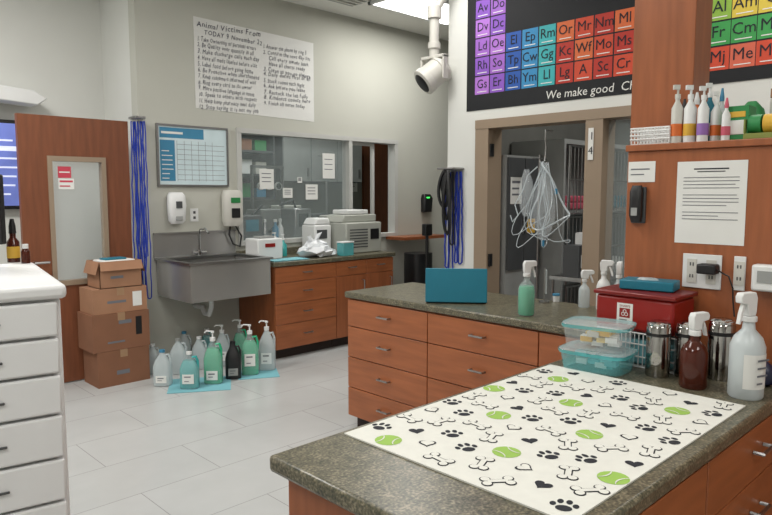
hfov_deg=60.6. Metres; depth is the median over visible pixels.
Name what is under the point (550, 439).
mat
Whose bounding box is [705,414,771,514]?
base cabinet
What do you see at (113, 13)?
wall
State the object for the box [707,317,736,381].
steel canister
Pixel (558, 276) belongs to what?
shelf
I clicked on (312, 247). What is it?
plastic bag
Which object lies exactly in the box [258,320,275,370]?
jug
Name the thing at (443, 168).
hook
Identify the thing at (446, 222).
leash
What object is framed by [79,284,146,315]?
cardboard box
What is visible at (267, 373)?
pad
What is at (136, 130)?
leash
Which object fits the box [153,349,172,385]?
jug
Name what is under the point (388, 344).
base cabinet
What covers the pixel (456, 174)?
leash
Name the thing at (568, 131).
wall
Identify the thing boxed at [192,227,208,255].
faucet
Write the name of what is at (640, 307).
sharps container
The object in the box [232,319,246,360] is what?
jug
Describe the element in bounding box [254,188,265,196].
storage box
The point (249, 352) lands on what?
jug
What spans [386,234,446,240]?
wall ledge
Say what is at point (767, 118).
tape roll
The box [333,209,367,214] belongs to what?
tray
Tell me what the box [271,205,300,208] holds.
instrument
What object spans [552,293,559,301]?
cup
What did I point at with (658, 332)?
steel canister
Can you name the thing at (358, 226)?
analyzer
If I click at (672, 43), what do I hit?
wood column
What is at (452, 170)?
leash
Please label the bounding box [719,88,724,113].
bottle
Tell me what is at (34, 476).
drawer cabinet
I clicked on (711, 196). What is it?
notice
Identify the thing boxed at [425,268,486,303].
box
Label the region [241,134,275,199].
open shelving
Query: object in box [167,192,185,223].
soap dispenser
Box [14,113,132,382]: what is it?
door
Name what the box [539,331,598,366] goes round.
base cabinet
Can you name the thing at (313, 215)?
instrument
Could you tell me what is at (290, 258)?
paper pad
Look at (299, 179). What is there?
notice
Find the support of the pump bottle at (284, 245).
on the countertop at (291, 251)
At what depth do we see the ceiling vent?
6.58 m
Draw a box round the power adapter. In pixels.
[696,263,734,316]
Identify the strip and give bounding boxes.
[588,128,593,159]
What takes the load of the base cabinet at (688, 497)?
on the floor
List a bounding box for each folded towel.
[565,196,582,208]
[612,256,622,269]
[614,195,626,207]
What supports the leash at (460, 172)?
hanging from the hook at (443, 168)
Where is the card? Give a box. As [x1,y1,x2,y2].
[628,161,655,181]
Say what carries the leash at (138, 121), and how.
hanging from the hook at (131, 117)
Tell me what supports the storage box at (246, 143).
on the open shelving at (268, 156)
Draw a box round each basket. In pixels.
[596,326,674,373]
[630,126,670,144]
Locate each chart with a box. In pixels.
[466,0,634,111]
[709,0,771,83]
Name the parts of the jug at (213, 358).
handle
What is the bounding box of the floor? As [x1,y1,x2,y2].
[64,344,357,514]
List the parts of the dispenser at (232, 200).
cord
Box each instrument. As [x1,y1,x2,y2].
[243,215,262,239]
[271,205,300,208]
[281,208,310,237]
[311,213,329,217]
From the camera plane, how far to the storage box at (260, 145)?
9.15 m
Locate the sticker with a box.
[58,166,73,188]
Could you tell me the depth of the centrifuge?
6.81 m
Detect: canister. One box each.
[645,319,671,377]
[674,320,700,377]
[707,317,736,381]
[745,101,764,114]
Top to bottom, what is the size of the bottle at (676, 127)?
0.215 m
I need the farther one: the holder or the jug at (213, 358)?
the jug at (213, 358)
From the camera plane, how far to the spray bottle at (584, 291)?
3.62 m
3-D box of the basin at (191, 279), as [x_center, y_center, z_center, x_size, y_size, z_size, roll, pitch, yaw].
[-1.532,0.175,5.894,0.780,0.315,0.610,-5,8,-44]
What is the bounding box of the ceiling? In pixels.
[283,0,448,40]
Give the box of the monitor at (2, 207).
[0,174,6,244]
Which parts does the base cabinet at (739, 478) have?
drawer, handle, handle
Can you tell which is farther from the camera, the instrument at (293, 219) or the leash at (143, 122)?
the instrument at (293, 219)
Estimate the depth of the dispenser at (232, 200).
6.22 m
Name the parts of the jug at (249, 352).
handle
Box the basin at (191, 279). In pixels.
[157,255,270,303]
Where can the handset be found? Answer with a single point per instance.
(638, 194)
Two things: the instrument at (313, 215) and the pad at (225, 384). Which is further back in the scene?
the instrument at (313, 215)
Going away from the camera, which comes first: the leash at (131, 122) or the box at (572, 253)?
the box at (572, 253)
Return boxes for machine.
[245,235,282,259]
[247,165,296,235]
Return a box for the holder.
[539,268,548,302]
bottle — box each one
[6,219,20,262]
[21,244,30,262]
[263,219,267,235]
[272,219,278,237]
[278,219,283,237]
[280,234,286,255]
[518,260,536,315]
[578,270,594,307]
[596,260,614,309]
[614,261,622,284]
[670,85,682,142]
[678,311,709,390]
[682,99,686,141]
[683,85,696,141]
[694,92,699,141]
[696,86,708,141]
[706,83,713,140]
[709,91,721,140]
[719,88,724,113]
[721,98,730,139]
[727,291,768,400]
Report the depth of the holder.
3.79 m
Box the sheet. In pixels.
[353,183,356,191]
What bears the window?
in the wall at (366, 86)
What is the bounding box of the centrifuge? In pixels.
[302,217,330,247]
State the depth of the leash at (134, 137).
5.63 m
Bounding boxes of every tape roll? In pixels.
[747,114,763,132]
[762,114,771,131]
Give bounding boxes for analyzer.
[327,209,380,252]
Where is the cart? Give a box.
[549,273,622,300]
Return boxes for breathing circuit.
[510,130,570,247]
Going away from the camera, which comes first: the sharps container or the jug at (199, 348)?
the sharps container
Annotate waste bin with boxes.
[404,252,431,283]
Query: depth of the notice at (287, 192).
6.82 m
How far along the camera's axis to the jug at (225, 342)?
5.87 m
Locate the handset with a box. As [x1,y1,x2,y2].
[629,185,646,222]
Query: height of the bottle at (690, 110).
0.210 m
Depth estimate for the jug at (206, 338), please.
6.12 m
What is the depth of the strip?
4.60 m
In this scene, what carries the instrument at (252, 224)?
on the window bench
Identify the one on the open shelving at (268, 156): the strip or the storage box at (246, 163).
the storage box at (246, 163)
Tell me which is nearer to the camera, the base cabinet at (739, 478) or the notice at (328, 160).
the base cabinet at (739, 478)
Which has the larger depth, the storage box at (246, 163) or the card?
the storage box at (246, 163)
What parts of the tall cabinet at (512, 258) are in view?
door, handle, door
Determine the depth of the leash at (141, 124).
5.62 m
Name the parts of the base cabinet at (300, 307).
drawer, drawer, drawer, drawer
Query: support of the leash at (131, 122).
hanging from the hook at (131, 117)
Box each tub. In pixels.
[336,241,353,255]
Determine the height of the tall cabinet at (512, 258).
1.850 m
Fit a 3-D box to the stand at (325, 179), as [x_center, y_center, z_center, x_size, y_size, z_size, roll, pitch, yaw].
[-0.749,-0.300,8.364,0.400,2.050,0.400,-5,8,-44]
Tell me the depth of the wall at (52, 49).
5.91 m
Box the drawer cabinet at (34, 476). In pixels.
[0,263,69,514]
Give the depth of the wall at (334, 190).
10.24 m
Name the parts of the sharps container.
lid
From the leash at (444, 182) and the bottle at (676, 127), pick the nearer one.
the bottle at (676, 127)
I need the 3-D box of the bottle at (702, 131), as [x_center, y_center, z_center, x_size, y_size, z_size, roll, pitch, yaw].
[1.156,-0.522,2.405,0.040,0.200,0.032,0,6,-4]
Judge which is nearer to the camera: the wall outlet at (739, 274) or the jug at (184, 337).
the wall outlet at (739, 274)
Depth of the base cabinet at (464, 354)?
3.53 m
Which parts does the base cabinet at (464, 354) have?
drawer, handle, handle, drawer, drawer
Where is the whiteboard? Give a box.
[155,123,228,186]
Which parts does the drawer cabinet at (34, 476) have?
drawer, drawer, drawer, drawer, drawer, drawer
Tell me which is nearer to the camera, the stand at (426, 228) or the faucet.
the faucet
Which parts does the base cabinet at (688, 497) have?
drawer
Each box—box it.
[77,309,149,353]
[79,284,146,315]
[83,257,144,288]
[83,345,149,388]
[241,138,251,149]
[242,159,251,173]
[242,183,250,196]
[252,140,265,150]
[252,162,265,173]
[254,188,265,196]
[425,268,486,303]
[563,244,581,277]
[575,232,581,244]
[619,276,679,292]
[728,105,756,139]
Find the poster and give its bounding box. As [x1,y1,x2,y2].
[193,16,313,121]
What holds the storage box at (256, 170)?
on the open shelving at (268, 156)
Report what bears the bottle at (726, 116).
on the partition panel
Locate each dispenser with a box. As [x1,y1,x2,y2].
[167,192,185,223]
[221,190,242,246]
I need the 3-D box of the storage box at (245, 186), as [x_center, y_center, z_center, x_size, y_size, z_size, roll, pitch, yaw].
[-1.963,-0.929,9.120,0.169,0.192,0.160,-5,8,-44]
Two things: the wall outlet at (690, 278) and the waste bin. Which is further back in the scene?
the waste bin
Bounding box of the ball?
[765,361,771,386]
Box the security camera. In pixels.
[414,0,450,93]
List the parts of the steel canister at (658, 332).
lid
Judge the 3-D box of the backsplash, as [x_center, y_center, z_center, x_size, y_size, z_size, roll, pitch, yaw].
[-1.746,-0.131,6.084,0.820,0.222,0.027,-5,8,-44]
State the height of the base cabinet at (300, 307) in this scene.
0.870 m
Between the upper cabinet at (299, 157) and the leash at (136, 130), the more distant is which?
the upper cabinet at (299, 157)
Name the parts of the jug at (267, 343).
handle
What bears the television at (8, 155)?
attached to the wall at (52, 49)
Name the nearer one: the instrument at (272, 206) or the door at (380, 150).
the instrument at (272, 206)
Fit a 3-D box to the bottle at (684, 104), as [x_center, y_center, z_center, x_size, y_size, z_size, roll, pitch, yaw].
[1.137,-0.518,2.519,0.038,0.170,0.031,0,6,-4]
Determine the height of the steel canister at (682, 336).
0.190 m
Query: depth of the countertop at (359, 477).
1.50 m
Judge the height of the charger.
0.220 m
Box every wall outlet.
[190,208,198,221]
[682,253,721,289]
[733,256,746,290]
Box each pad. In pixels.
[167,376,230,393]
[238,368,279,379]
[270,257,308,261]
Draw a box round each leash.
[130,120,139,258]
[133,119,141,259]
[135,119,144,275]
[137,119,145,284]
[139,119,148,256]
[142,119,151,298]
[437,169,451,235]
[444,197,449,267]
[448,170,453,267]
[449,171,454,245]
[454,170,458,262]
[458,169,462,263]
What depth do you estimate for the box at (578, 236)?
5.33 m
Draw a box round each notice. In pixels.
[259,169,273,188]
[283,188,292,197]
[297,177,301,182]
[306,184,317,199]
[322,153,334,178]
[510,177,521,203]
[527,219,534,232]
[674,160,747,245]
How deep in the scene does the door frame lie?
4.73 m
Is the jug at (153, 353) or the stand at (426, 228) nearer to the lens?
the jug at (153, 353)
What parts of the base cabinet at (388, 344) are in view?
drawer, handle, handle, handle, handle, drawer, drawer, drawer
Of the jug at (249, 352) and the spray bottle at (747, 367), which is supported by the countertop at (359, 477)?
the spray bottle at (747, 367)
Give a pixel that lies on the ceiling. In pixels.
(363, 11)
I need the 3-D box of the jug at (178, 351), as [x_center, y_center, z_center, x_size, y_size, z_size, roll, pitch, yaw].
[-1.774,0.839,5.646,0.150,0.300,0.113,-1,6,-6]
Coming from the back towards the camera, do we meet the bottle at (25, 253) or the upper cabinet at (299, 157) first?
the upper cabinet at (299, 157)
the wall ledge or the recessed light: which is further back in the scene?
the wall ledge
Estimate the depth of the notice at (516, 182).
5.46 m
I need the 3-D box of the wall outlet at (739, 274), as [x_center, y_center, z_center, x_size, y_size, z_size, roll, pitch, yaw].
[1.240,0.057,2.316,0.010,0.121,0.038,-5,8,-44]
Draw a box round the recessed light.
[368,0,448,25]
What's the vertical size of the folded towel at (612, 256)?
0.120 m
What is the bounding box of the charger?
[421,194,432,211]
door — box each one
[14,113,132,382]
[362,144,387,231]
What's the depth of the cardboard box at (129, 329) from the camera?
5.29 m
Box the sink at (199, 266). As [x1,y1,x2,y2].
[153,227,272,316]
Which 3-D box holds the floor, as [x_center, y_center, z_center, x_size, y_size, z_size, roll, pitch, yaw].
[0.334,1.163,4.444,11.700,0.100,10.900,-5,8,-44]
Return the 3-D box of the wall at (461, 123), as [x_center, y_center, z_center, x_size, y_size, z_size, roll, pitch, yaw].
[2.721,-0.521,3.434,0.140,3.450,6.160,-5,8,-44]
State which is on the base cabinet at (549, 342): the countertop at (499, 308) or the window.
the countertop at (499, 308)
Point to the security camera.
(431, 75)
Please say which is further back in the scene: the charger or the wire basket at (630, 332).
the charger
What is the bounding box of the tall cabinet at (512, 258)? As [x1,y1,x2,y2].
[499,155,537,295]
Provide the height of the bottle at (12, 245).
0.150 m
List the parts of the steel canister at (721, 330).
lid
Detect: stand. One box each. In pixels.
[318,152,329,214]
[422,224,431,277]
[532,155,546,298]
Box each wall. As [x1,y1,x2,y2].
[0,0,104,279]
[100,0,136,258]
[128,0,448,353]
[243,182,361,214]
[447,0,771,268]
[501,123,585,154]
[615,119,630,144]
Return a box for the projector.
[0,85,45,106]
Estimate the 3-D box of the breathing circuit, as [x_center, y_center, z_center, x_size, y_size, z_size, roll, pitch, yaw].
[1.123,-0.496,4.840,0.498,0.867,0.162,4,7,37]
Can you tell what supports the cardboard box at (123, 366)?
on the floor
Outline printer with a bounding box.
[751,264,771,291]
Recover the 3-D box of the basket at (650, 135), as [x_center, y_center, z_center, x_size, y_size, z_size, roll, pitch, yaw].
[1.038,-0.469,2.556,0.087,0.066,0.154,-5,8,-44]
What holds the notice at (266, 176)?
attached to the window
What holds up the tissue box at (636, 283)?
on the sharps container
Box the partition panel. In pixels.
[622,138,771,364]
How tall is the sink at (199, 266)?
0.799 m
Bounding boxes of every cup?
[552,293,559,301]
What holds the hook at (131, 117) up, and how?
attached to the wall at (366, 86)
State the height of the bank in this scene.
2.000 m
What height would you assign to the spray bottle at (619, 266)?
0.282 m
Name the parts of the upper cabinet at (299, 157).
door, door, door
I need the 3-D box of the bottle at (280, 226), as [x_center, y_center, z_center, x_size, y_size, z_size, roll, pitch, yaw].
[-1.159,-0.300,7.232,0.070,0.250,0.070,-5,8,-44]
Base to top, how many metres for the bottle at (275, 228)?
0.250 m
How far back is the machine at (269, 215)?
7.64 m
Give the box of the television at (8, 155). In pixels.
[0,119,18,208]
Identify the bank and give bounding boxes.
[511,139,627,303]
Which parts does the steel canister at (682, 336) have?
lid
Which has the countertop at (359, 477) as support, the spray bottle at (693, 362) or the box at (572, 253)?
the spray bottle at (693, 362)
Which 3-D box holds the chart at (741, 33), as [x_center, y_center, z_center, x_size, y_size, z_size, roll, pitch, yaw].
[2.319,-1.571,3.639,0.006,1.100,1.500,-5,8,-44]
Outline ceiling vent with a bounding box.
[329,0,371,5]
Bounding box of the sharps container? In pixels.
[594,284,697,335]
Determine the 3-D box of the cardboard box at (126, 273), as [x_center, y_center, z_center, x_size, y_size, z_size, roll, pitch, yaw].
[-2.203,0.125,5.371,0.400,0.213,0.290,-5,8,-44]
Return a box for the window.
[235,127,397,245]
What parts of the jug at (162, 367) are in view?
handle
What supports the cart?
on the floor
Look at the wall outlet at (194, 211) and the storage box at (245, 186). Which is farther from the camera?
the storage box at (245, 186)
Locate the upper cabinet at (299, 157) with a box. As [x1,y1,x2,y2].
[275,137,361,182]
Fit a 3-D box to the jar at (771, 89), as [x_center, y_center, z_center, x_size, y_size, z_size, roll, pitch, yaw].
[1.418,-0.510,2.352,0.090,0.185,0.090,-5,8,-44]
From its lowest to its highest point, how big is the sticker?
0.180 m
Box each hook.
[128,116,145,119]
[437,167,463,169]
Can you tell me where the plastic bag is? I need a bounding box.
[297,232,336,256]
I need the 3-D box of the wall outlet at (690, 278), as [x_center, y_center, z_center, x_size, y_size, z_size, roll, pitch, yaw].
[1.151,0.050,2.407,0.010,0.125,0.136,-5,8,-44]
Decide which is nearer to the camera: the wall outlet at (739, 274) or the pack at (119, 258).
the wall outlet at (739, 274)
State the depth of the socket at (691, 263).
2.43 m
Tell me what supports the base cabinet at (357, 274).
on the floor
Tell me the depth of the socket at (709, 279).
2.38 m
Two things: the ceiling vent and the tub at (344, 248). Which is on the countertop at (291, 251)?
the tub at (344, 248)
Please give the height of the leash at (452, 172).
0.642 m
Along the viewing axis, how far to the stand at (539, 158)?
5.47 m
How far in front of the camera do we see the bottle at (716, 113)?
2.39 m
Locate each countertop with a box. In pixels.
[236,246,395,266]
[270,347,771,514]
[345,282,619,337]
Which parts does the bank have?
kennel door, kennel door, kennel door, kennel door, kennel door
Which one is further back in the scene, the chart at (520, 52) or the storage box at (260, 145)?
the storage box at (260, 145)
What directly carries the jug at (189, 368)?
on the pad at (225, 384)
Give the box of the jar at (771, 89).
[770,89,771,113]
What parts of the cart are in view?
post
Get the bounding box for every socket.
[686,258,696,282]
[705,260,716,284]
[733,261,744,285]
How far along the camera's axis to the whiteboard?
5.99 m
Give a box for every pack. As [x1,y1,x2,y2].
[93,256,134,261]
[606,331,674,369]
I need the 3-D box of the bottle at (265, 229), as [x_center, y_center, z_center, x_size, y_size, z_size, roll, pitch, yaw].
[-1.295,-0.283,7.058,0.070,0.250,0.070,-5,8,-44]
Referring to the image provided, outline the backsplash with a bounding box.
[153,229,235,257]
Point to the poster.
(238, 69)
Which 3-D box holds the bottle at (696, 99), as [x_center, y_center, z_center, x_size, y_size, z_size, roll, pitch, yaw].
[1.168,-0.525,2.486,0.042,0.190,0.034,0,6,-4]
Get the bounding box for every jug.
[149,343,158,373]
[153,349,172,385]
[170,338,187,374]
[180,331,191,358]
[180,351,199,388]
[192,336,206,368]
[202,328,213,347]
[204,330,222,383]
[214,325,229,365]
[225,341,240,378]
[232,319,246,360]
[241,324,258,374]
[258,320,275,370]
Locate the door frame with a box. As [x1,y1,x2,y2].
[473,105,630,305]
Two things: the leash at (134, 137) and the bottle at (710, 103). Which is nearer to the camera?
the bottle at (710, 103)
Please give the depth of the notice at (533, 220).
5.66 m
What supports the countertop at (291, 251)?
on the base cabinet at (357, 274)
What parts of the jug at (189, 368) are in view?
handle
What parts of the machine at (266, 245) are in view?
lid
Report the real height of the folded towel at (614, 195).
0.120 m
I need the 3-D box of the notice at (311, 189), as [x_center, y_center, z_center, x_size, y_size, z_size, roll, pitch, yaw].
[-0.792,-0.699,7.040,0.160,0.160,0.003,-5,8,-44]
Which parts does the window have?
sliding sash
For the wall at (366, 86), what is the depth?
6.68 m
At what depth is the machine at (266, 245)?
6.21 m
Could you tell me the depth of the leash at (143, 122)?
5.62 m
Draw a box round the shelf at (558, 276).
[549,273,622,281]
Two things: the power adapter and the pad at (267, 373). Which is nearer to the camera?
the power adapter
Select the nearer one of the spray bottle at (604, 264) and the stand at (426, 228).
the spray bottle at (604, 264)
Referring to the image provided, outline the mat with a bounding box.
[344,364,745,514]
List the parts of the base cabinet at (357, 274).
drawer, door, door, drawer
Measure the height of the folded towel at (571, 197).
0.120 m
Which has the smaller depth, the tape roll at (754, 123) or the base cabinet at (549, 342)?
the tape roll at (754, 123)
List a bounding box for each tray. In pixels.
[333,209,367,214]
[743,119,771,138]
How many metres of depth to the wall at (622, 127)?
7.15 m
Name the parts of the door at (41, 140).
handle, vision frame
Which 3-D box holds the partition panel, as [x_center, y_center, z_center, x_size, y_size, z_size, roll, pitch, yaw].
[1.701,0.478,2.078,0.282,1.725,1.906,-5,8,-44]
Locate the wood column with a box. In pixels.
[630,0,712,144]
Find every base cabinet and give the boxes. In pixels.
[239,262,335,358]
[289,464,707,514]
[331,256,392,346]
[348,298,429,425]
[427,312,540,403]
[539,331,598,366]
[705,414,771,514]
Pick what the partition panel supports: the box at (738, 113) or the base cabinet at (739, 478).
the box at (738, 113)
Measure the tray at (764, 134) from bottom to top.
0.070 m

